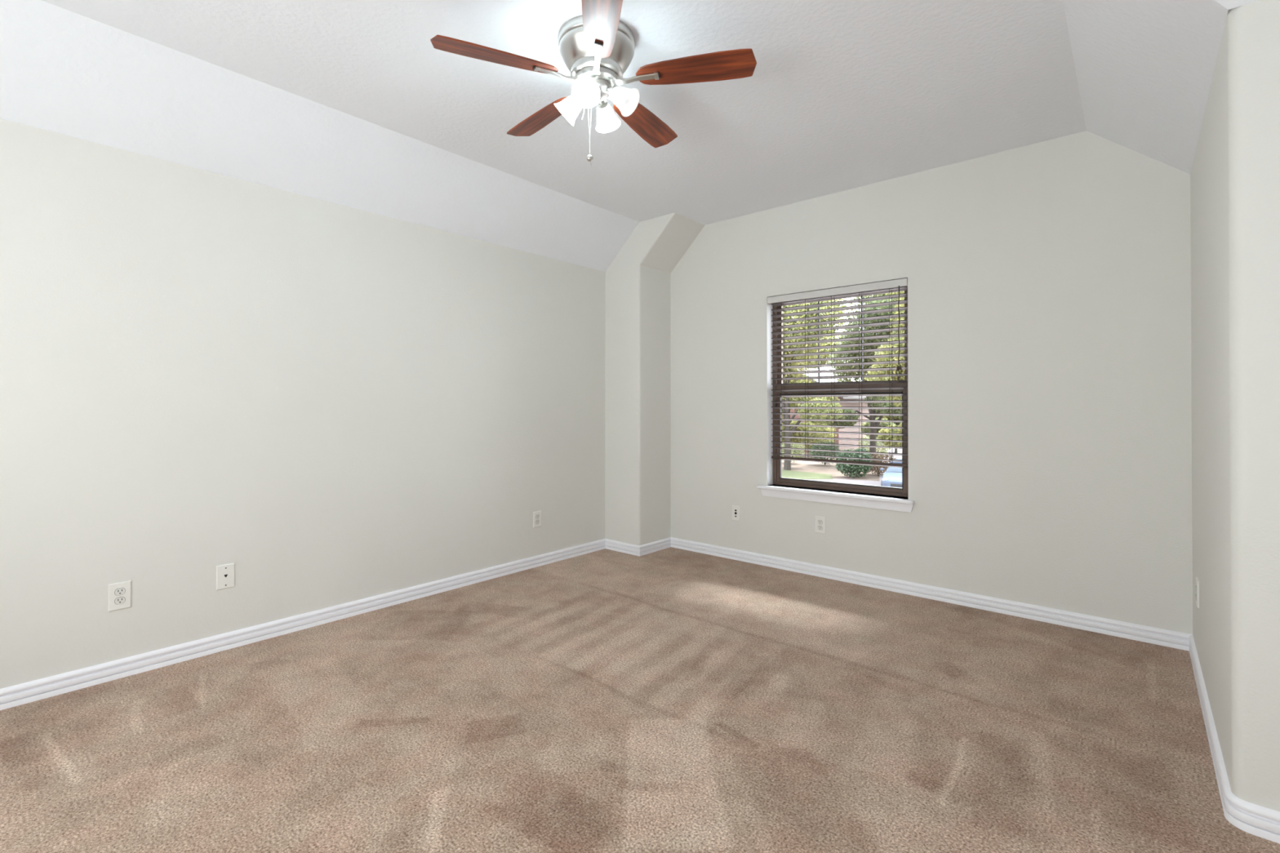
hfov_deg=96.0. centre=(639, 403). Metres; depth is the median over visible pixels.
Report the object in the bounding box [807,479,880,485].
road
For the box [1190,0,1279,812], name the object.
wall
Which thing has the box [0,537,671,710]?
baseboard
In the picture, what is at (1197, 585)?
wall outlet
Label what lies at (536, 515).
wall outlet
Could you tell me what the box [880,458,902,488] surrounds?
car
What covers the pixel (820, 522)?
wall outlet
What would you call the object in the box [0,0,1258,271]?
ceiling
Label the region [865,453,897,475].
shrub
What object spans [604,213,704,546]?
wall
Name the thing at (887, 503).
window
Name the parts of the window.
sill, sash, sash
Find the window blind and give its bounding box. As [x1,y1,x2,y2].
[767,278,907,467]
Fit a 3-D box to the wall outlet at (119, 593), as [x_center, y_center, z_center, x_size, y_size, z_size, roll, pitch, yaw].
[-2.283,0.846,2.529,0.009,0.118,0.075,0,0,41]
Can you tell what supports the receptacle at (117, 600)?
attached to the wall outlet at (119, 593)
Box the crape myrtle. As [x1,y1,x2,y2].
[875,377,902,453]
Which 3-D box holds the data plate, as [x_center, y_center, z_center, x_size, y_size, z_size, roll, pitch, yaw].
[0.746,0.853,4.478,0.070,0.116,0.009,0,0,41]
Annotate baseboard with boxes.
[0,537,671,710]
[671,537,1192,651]
[1188,635,1279,844]
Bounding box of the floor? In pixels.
[0,546,1279,852]
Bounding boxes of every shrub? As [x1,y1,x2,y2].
[782,441,804,462]
[800,422,836,454]
[809,440,840,465]
[835,448,873,477]
[857,435,891,456]
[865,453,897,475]
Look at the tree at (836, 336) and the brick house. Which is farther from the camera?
the tree at (836, 336)
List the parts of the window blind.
ladder cord, ladder cord, rail, ladder cord, ladder cord, pull cord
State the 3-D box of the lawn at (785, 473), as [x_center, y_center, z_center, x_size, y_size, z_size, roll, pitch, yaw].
[6.298,4.438,38.429,14.100,0.120,4.500,0,0,41]
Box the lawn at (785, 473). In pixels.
[782,469,833,479]
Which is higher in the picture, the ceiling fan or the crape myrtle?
the ceiling fan
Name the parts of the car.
cabin glass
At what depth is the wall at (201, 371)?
2.89 m
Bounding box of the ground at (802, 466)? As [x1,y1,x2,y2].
[782,441,883,481]
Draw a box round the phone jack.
[216,562,235,590]
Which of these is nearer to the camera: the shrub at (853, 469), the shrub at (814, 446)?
the shrub at (853, 469)
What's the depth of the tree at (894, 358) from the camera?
34.39 m
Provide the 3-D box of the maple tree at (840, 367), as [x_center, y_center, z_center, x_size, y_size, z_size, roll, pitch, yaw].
[17.386,-3.553,42.059,7.009,16.152,6.796,0,0,-44]
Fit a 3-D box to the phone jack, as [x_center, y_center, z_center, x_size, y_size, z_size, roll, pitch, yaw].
[-2.030,0.848,2.823,0.008,0.118,0.075,0,0,41]
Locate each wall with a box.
[0,118,604,688]
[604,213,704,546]
[670,130,1192,634]
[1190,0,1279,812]
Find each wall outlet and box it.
[107,580,131,611]
[533,511,541,528]
[814,515,825,533]
[1195,577,1199,608]
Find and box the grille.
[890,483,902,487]
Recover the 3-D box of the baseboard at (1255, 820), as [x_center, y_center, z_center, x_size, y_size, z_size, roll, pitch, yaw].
[2.711,1.159,1.759,1.423,0.080,1.557,0,0,41]
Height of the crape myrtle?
8.185 m
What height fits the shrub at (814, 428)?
3.474 m
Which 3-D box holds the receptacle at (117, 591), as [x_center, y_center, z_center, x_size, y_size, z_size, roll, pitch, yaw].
[-2.282,0.826,2.528,0.001,0.030,0.036,0,0,41]
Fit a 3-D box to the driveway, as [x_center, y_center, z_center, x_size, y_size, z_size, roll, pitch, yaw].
[29.819,4.566,61.194,32.000,0.110,66.100,0,0,41]
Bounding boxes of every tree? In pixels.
[782,297,846,470]
[794,325,842,368]
[826,292,904,457]
[864,291,904,448]
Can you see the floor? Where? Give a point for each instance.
(671, 700)
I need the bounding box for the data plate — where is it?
[732,505,740,520]
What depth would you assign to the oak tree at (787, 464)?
36.66 m
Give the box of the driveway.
[879,445,902,482]
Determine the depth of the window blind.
3.97 m
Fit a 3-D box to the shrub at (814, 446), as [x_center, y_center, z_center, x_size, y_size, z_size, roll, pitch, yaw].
[13.306,3.547,41.441,2.260,1.758,2.214,0,0,41]
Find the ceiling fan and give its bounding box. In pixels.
[430,0,756,166]
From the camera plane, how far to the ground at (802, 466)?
38.36 m
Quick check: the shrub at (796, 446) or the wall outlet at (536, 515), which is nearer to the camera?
the wall outlet at (536, 515)
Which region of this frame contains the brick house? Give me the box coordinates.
[782,367,878,453]
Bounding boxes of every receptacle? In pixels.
[114,587,125,595]
[114,596,125,604]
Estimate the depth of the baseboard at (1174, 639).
3.44 m
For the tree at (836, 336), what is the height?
20.132 m
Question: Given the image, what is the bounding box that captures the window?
[756,289,914,512]
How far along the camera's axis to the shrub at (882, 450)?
46.22 m

